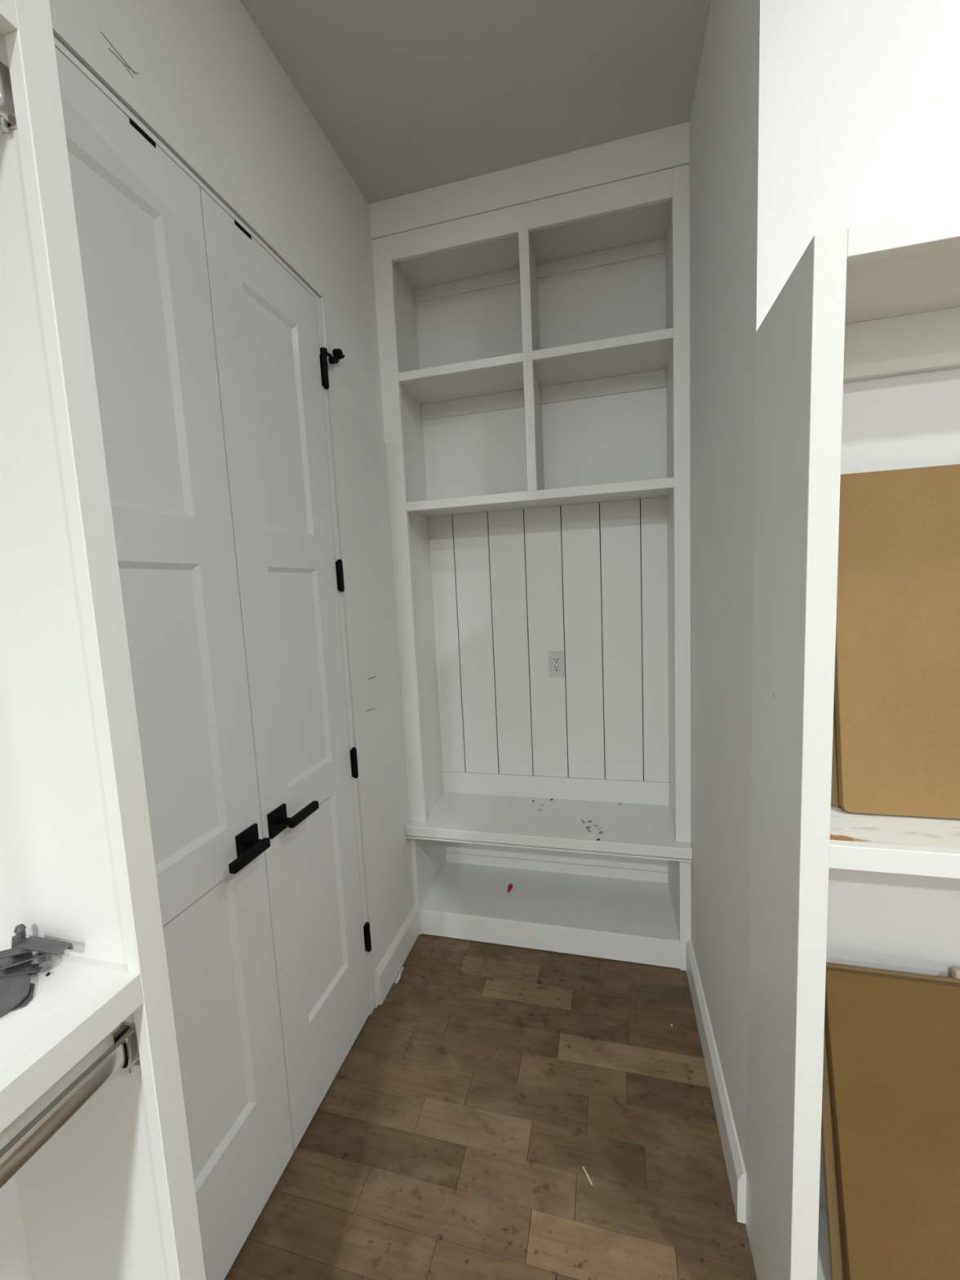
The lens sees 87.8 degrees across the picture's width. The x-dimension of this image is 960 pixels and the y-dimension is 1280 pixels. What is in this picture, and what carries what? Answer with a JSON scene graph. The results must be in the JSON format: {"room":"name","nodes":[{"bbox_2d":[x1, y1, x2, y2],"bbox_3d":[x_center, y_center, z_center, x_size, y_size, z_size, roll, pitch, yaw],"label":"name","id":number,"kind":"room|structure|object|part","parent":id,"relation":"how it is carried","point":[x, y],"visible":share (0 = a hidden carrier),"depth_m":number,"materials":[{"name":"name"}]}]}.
{"room":"mudroom","nodes":[
{"label":"mudroom","id":0,"kind":"room"},
{"bbox_2d":[0,0,414,1279],"bbox_3d":[-1.225,0.207,-1.131,0.116,2.989,7.740,-1,6,14],"label":"wall","id":1,"kind":"structure","parent":0,"point":[201,76],"depth_m":1.51,"materials":[{"name":"paint"}]},
{"bbox_2d":[54,46,293,1279],"bbox_3d":[-0.610,0.223,1.005,0.094,2.422,0.466,-1,6,14],"label":"door","id":2,"kind":"structure","parent":1,"relation":"in","point":[140,232],"depth_m":1.06,"materials":[{"name":"paint"}]},
{"bbox_3d":[-0.675,-0.547,0.936,0.016,0.585,0.212,-1,6,14],"label":"panel","id":3,"kind":"part","parent":2,"relation":"part of","materials":[{"name":"paint"}]},
{"bbox_3d":[-0.642,0.148,1.011,0.016,0.585,0.212,-1,6,14],"label":"panel","id":4,"kind":"part","parent":2,"relation":"part of","materials":[{"name":"paint"}]},
{"bbox_3d":[-0.609,0.852,1.086,0.016,0.582,0.212,-1,6,14],"label":"panel","id":5,"kind":"part","parent":2,"relation":"part of","materials":[{"name":"paint"}]},
{"bbox_3d":[-0.561,0.490,1.206,0.009,0.066,0.068,-1,6,14],"label":"lever handle","id":6,"kind":"part","parent":2,"relation":"part of","materials":[{"name":"black metal"}]},
{"bbox_3d":[-0.528,0.495,1.148,0.016,0.022,0.120,-1,6,14],"label":"lever","id":7,"kind":"part","parent":2,"relation":"part of","materials":[{"name":"black metal"}]},
{"bbox_2d":[53,36,373,1014],"bbox_3d":[-0.613,0.195,1.255,0.105,2.446,0.954,-1,6,14],"label":"door frame","id":8,"kind":"structure","parent":1,"relation":"attached to","point":[58,45],"depth_m":1.60,"materials":[{"name":"paint"}]},
{"bbox_2d":[199,186,371,1151],"bbox_3d":[-0.484,0.164,1.500,0.094,2.422,0.557,-1,6,14],"label":"door","id":9,"kind":"structure","parent":1,"relation":"in","point":[268,362],"depth_m":1.41,"materials":[{"name":"paint"}]},
{"bbox_3d":[-0.564,-0.600,1.375,0.016,0.585,0.210,-1,6,14],"label":"panel","id":10,"kind":"part","parent":9,"relation":"part of","materials":[{"name":"paint"}]},
{"bbox_3d":[-0.534,0.477,1.315,0.009,0.066,0.068,-1,6,14],"label":"lever handle","id":11,"kind":"part","parent":9,"relation":"part of","materials":[{"name":"black metal"}]},
{"bbox_3d":[-0.531,0.096,1.449,0.016,0.585,0.210,-1,6,14],"label":"panel","id":12,"kind":"part","parent":9,"relation":"part of","materials":[{"name":"paint"}]},
{"bbox_3d":[-0.477,0.471,1.350,0.016,0.022,0.120,-1,6,14],"label":"lever","id":13,"kind":"part","parent":9,"relation":"part of","materials":[{"name":"black metal"}]},
{"bbox_3d":[-0.498,0.799,1.524,0.016,0.582,0.210,-1,6,14],"label":"panel","id":14,"kind":"part","parent":9,"relation":"part of","materials":[{"name":"paint"}]},
{"bbox_2d":[375,905,419,1004],"bbox_3d":[-0.327,1.262,2.023,0.015,0.134,0.385,-1,6,14],"label":"baseboard","id":15,"kind":"structure","parent":1,"relation":"attached to","point":[391,964],"depth_m":1.98,"materials":[{"name":"paint"}]},
{"bbox_2d":[240,0,711,204],"bbox_3d":[0.767,-1.363,-1.866,4.420,0.100,7.860,-1,6,14],"label":"ceiling","id":16,"kind":"structure","parent":0,"point":[411,96],"depth_m":1.44,"materials":[{"name":"paint"}]},
{"bbox_2d":[224,933,757,1279],"bbox_3d":[0.874,1.680,-1.480,4.320,0.060,7.760,-1,6,14],"label":"floor","id":17,"kind":"structure","parent":0,"point":[454,1138],"depth_m":1.38,"materials":[{"name":"brown wood"}]},
{"bbox_2d":[0,0,205,1279],"bbox_3d":[-0.705,0.342,0.059,0.294,2.420,1.256,-1,6,14],"label":"closet","id":18,"kind":"object","parent":17,"relation":"on","point":[97,1152],"depth_m":0.59,"materials":[{"name":"paint"}]},
{"bbox_2d":[0,973,30,1017],"bbox_3d":[-0.562,0.411,0.575,0.088,0.008,0.063,-1,6,14],"label":"steel plate","id":19,"kind":"object","parent":18,"relation":"on","point":[14,989],"visible":1,"depth_m":0.58,"materials":[{"name":"grey metal"}]},
{"bbox_2d":[0,958,31,968],"bbox_3d":[-0.597,0.408,0.627,0.070,0.006,0.012,-1,6,14],"label":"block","id":20,"kind":"object","parent":18,"relation":"on","point":[4,961],"visible":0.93,"depth_m":0.62,"materials":[{"name":"grey metal"}]},
{"bbox_2d":[0,946,33,959],"bbox_3d":[-0.584,0.390,0.623,0.066,0.014,0.013,-4,6,-8],"label":"strap","id":21,"kind":"object","parent":18,"relation":"on","point":[9,953],"visible":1,"depth_m":0.62,"materials":[{"name":"grey metal"}]},
{"bbox_2d":[16,935,73,955],"bbox_3d":[-0.539,0.380,0.618,0.069,0.008,0.019,-1,6,14],"label":"steel angle","id":22,"kind":"object","parent":21,"relation":"on","point":[50,946],"visible":1,"depth_m":0.62,"materials":[{"name":"grey metal"}]},
{"bbox_3d":[-0.588,0.387,0.635,0.035,0.046,0.017,-1,6,14],"label":"steel bracket","id":23,"kind":"part","parent":18,"relation":"part of","materials":[{"name":"grey metal"}]},
{"bbox_2d":[0,963,42,977],"bbox_3d":[-0.573,0.405,0.607,0.073,0.009,0.014,-3,6,-7],"label":"strap","id":24,"kind":"object","parent":18,"relation":"on","point":[32,968],"visible":1,"depth_m":0.61,"materials":[{"name":"grey metal"}]},
{"bbox_2d":[0,951,46,969],"bbox_3d":[-0.561,0.395,0.615,0.044,0.010,0.010,-5,6,-18],"label":"strap","id":25,"kind":"object","parent":24,"relation":"on","point":[37,955],"visible":0.93,"depth_m":0.61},
{"bbox_2d":[11,982,35,1011],"bbox_3d":[-0.535,0.412,0.578,0.027,0.002,0.050,-7,8,-37],"label":"steel plate","id":26,"kind":"object","parent":18,"relation":"on","point":[29,997],"visible":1,"depth_m":0.57,"materials":[{"name":"grey metal"}]},
{"bbox_2d":[37,953,52,972],"bbox_3d":[-0.546,0.402,0.625,0.013,0.013,0.033,-8,8,-43],"label":"steel sleeve","id":27,"kind":"object","parent":18,"relation":"on","point":[46,962],"visible":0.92,"depth_m":0.62,"materials":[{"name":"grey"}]},
{"bbox_2d":[0,942,128,1075],"bbox_3d":[-0.707,0.485,0.079,0.275,0.019,1.192,-1,6,14],"label":"shelf","id":28,"kind":"object","parent":18,"relation":"attached to","point":[79,979],"depth_m":0.57,"materials":[{"name":"paint"}]},
{"bbox_3d":[-0.588,0.579,0.059,0.015,0.032,1.188,-1,6,14],"label":"hanging rod","id":29,"kind":"part","parent":18,"relation":"part of","materials":[{"name":"silver metal"}]},
{"bbox_2d":[394,966,404,982],"bbox_3d":[-0.319,1.335,1.986,0.014,0.001,0.087,-1,6,14],"label":"flake","id":30,"kind":"object","parent":17,"relation":"on","point":[397,979],"visible":1,"depth_m":1.98,"materials":[{"name":"white paint"}]},
{"bbox_2d":[368,121,692,970],"bbox_3d":[0.244,-0.208,2.098,1.139,2.989,0.464,-1,6,14],"label":"hall tree","id":31,"kind":"object","parent":17,"relation":"on","point":[533,317],"visible":1,"depth_m":2.12,"materials":[{"name":"paint"}]},
{"bbox_3d":[-0.294,-0.396,2.200,0.054,2.340,0.311,-1,6,14],"label":"panel","id":32,"kind":"part","parent":31,"relation":"part of","materials":[{"name":"paint"}]},
{"bbox_3d":[-0.233,1.050,2.392,0.022,0.474,0.418,-1,6,14],"label":"panel","id":33,"kind":"part","parent":31,"relation":"part of","materials":[{"name":"paint"}]},
{"bbox_2d":[506,883,512,892],"bbox_3d":[0.138,1.143,2.301,0.022,0.033,0.023,-1,6,14],"label":"plug","id":34,"kind":"object","parent":31,"relation":"on","point":[510,886],"visible":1,"depth_m":2.29,"materials":[{"name":"red plastic"}]},
{"bbox_3d":[0.150,-1.506,1.784,1.010,0.088,0.019,-1,6,14],"label":"rail","id":35,"kind":"part","parent":31,"relation":"part of","materials":[{"name":"paint"}]},
{"bbox_3d":[0.184,-1.555,1.941,1.044,0.028,0.311,-1,6,14],"label":"panel","id":36,"kind":"part","parent":31,"relation":"part of","materials":[{"name":"paint"}]},
{"bbox_2d":[400,340,672,404],"bbox_3d":[0.205,-1.064,1.988,1.044,0.014,0.298,-1,6,14],"label":"shelf","id":37,"kind":"object","parent":31,"relation":"attached to","point":[652,357],"depth_m":1.99,"materials":[{"name":"paint"}]},
{"bbox_3d":[0.244,-1.071,2.139,1.044,0.980,0.012,-1,6,14],"label":"panel","id":38,"kind":"part","parent":31,"relation":"part of","materials":[{"name":"paint"}]},
{"bbox_2d":[413,488,672,516],"bbox_3d":[0.229,-0.572,2.040,1.044,0.014,0.298,-1,6,14],"label":"shelf","id":39,"kind":"object","parent":31,"relation":"attached to","point":[662,495],"depth_m":2.11,"materials":[{"name":"paint"}]},
{"bbox_3d":[0.299,0.077,2.265,1.044,1.331,0.004,-1,6,14],"label":"panel","id":40,"kind":"part","parent":31,"relation":"part of","materials":[{"name":"white wood"}]},
{"bbox_3d":[0.283,0.777,2.176,1.137,0.040,0.317,-1,6,14],"label":"seat","id":41,"kind":"part","parent":31,"relation":"part of","materials":[{"name":"paint"}]},
{"bbox_2d":[548,651,564,676],"bbox_3d":[0.344,0.109,2.243,0.069,0.116,0.008,-1,6,14],"label":"wall outlet","id":42,"kind":"object","parent":31,"relation":"attached to","point":[556,659],"visible":1,"depth_m":2.24,"materials":[{"name":"white plastic"}]},
{"bbox_2d":[552,657,559,671],"bbox_3d":[0.344,0.109,2.241,0.032,0.067,0.003,-1,6,14],"label":"receptacle","id":43,"kind":"object","parent":42,"relation":"attached to","point":[556,660],"depth_m":2.24,"materials":[{"name":"grey plastic"}]},
{"bbox_3d":[0.347,1.017,2.443,1.078,0.474,0.012,-1,6,14],"label":"panel","id":44,"kind":"part","parent":31,"relation":"part of","materials":[{"name":"paint"}]},
{"bbox_3d":[0.763,-0.417,1.929,0.041,2.340,0.311,-1,6,14],"label":"panel","id":45,"kind":"part","parent":31,"relation":"part of","materials":[{"name":"paint"}]},
{"bbox_3d":[0.840,1.029,2.117,0.040,0.474,0.418,-1,6,14],"label":"panel","id":46,"kind":"part","parent":31,"relation":"part of","materials":[{"name":"paint"}]},
{"bbox_2d":[582,1166,592,1186],"bbox_3d":[0.277,1.381,1.284,0.004,0.002,0.044,-5,7,-21],"label":"wood splinter","id":47,"kind":"object","parent":17,"relation":"on","point":[585,1171],"visible":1,"depth_m":1.28,"materials":[{"name":"beige wood"}]},
{"bbox_2d":[746,206,959,1279],"bbox_3d":[1.258,0.395,0.748,1.476,1.986,0.280,-1,6,14],"label":"shelving unit","id":48,"kind":"object","parent":17,"relation":"on","point":[881,299],"visible":1,"depth_m":0.82,"materials":[{"name":"paint"}]},
{"bbox_3d":[0.556,0.407,0.938,0.020,1.986,0.261,-1,6,14],"label":"panel","id":49,"kind":"part","parent":48,"relation":"part of","materials":[{"name":"paint"}]},
{"bbox_3d":[1.304,1.290,0.853,1.436,0.018,0.261,-1,6,14],"label":"shelf","id":50,"kind":"part","parent":48,"relation":"part of","materials":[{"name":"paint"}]},
{"bbox_2d":[831,696,839,806],"bbox_3d":[0.981,0.002,0.831,0.718,0.576,0.112,-1,6,14],"label":"panel","id":51,"kind":"object","parent":48,"relation":"on","point":[834,785],"visible":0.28,"depth_m":0.90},
{"bbox_2d":[821,962,959,1279],"bbox_3d":[1.065,0.972,0.887,0.800,0.625,0.163,-1,6,14],"label":"panel","id":52,"kind":"object","parent":48,"relation":"on","point":[833,1211],"visible":0.05,"depth_m":0.97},
{"bbox_2d":[824,967,959,1279],"bbox_3d":[1.086,0.973,0.842,0.838,0.632,0.197,-1,6,14],"label":"panel","id":53,"kind":"object","parent":48,"relation":"on","point":[894,1042],"visible":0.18,"depth_m":0.93,"materials":[{"name":"brown cardboard"}]},
{"bbox_3d":[1.257,0.298,0.747,1.436,0.018,0.261,-1,6,14],"label":"shelf","id":54,"kind":"part","parent":48,"relation":"part of","materials":[{"name":"white paint"}]},
{"bbox_2d":[834,463,959,819],"bbox_3d":[0.989,-0.005,0.803,0.730,0.594,0.113,-1,6,14],"label":"panel","id":55,"kind":"object","parent":48,"relation":"on","point":[897,672],"visible":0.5,"depth_m":0.86,"materials":[{"name":"brown cardboard"}]},
{"bbox_3d":[1.216,-0.584,0.652,1.436,0.018,0.261,-1,6,14],"label":"panel","id":56,"kind":"part","parent":48,"relation":"part of","materials":[{"name":"paint"}]},
{"bbox_3d":[1.182,-0.558,0.518,1.396,0.036,0.019,-1,6,14],"label":"rail","id":57,"kind":"part","parent":48,"relation":"part of","materials":[{"name":"paint"}]},
{"bbox_2d":[951,968,959,978],"bbox_3d":[1.181,0.964,0.887,0.515,0.630,0.150,-1,6,14],"label":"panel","id":58,"kind":"object","parent":48,"relation":"on","point":[955,971],"visible":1,"depth_m":0.98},
{"bbox_2d":[688,0,959,1225],"bbox_3d":[2.198,-0.211,1.276,3.055,2.989,1.333,-1,6,14],"label":"wall","id":59,"kind":"structure","parent":0,"point":[809,118],"depth_m":1.01,"materials":[{"name":"paint"}]},
{"bbox_2d":[685,938,746,1223],"bbox_3d":[0.711,1.264,1.549,0.018,0.134,0.790,-1,6,14],"label":"baseboard","id":60,"kind":"structure","parent":59,"relation":"attached to","point":[735,1165],"depth_m":1.38,"materials":[{"name":"paint"}]}
]}

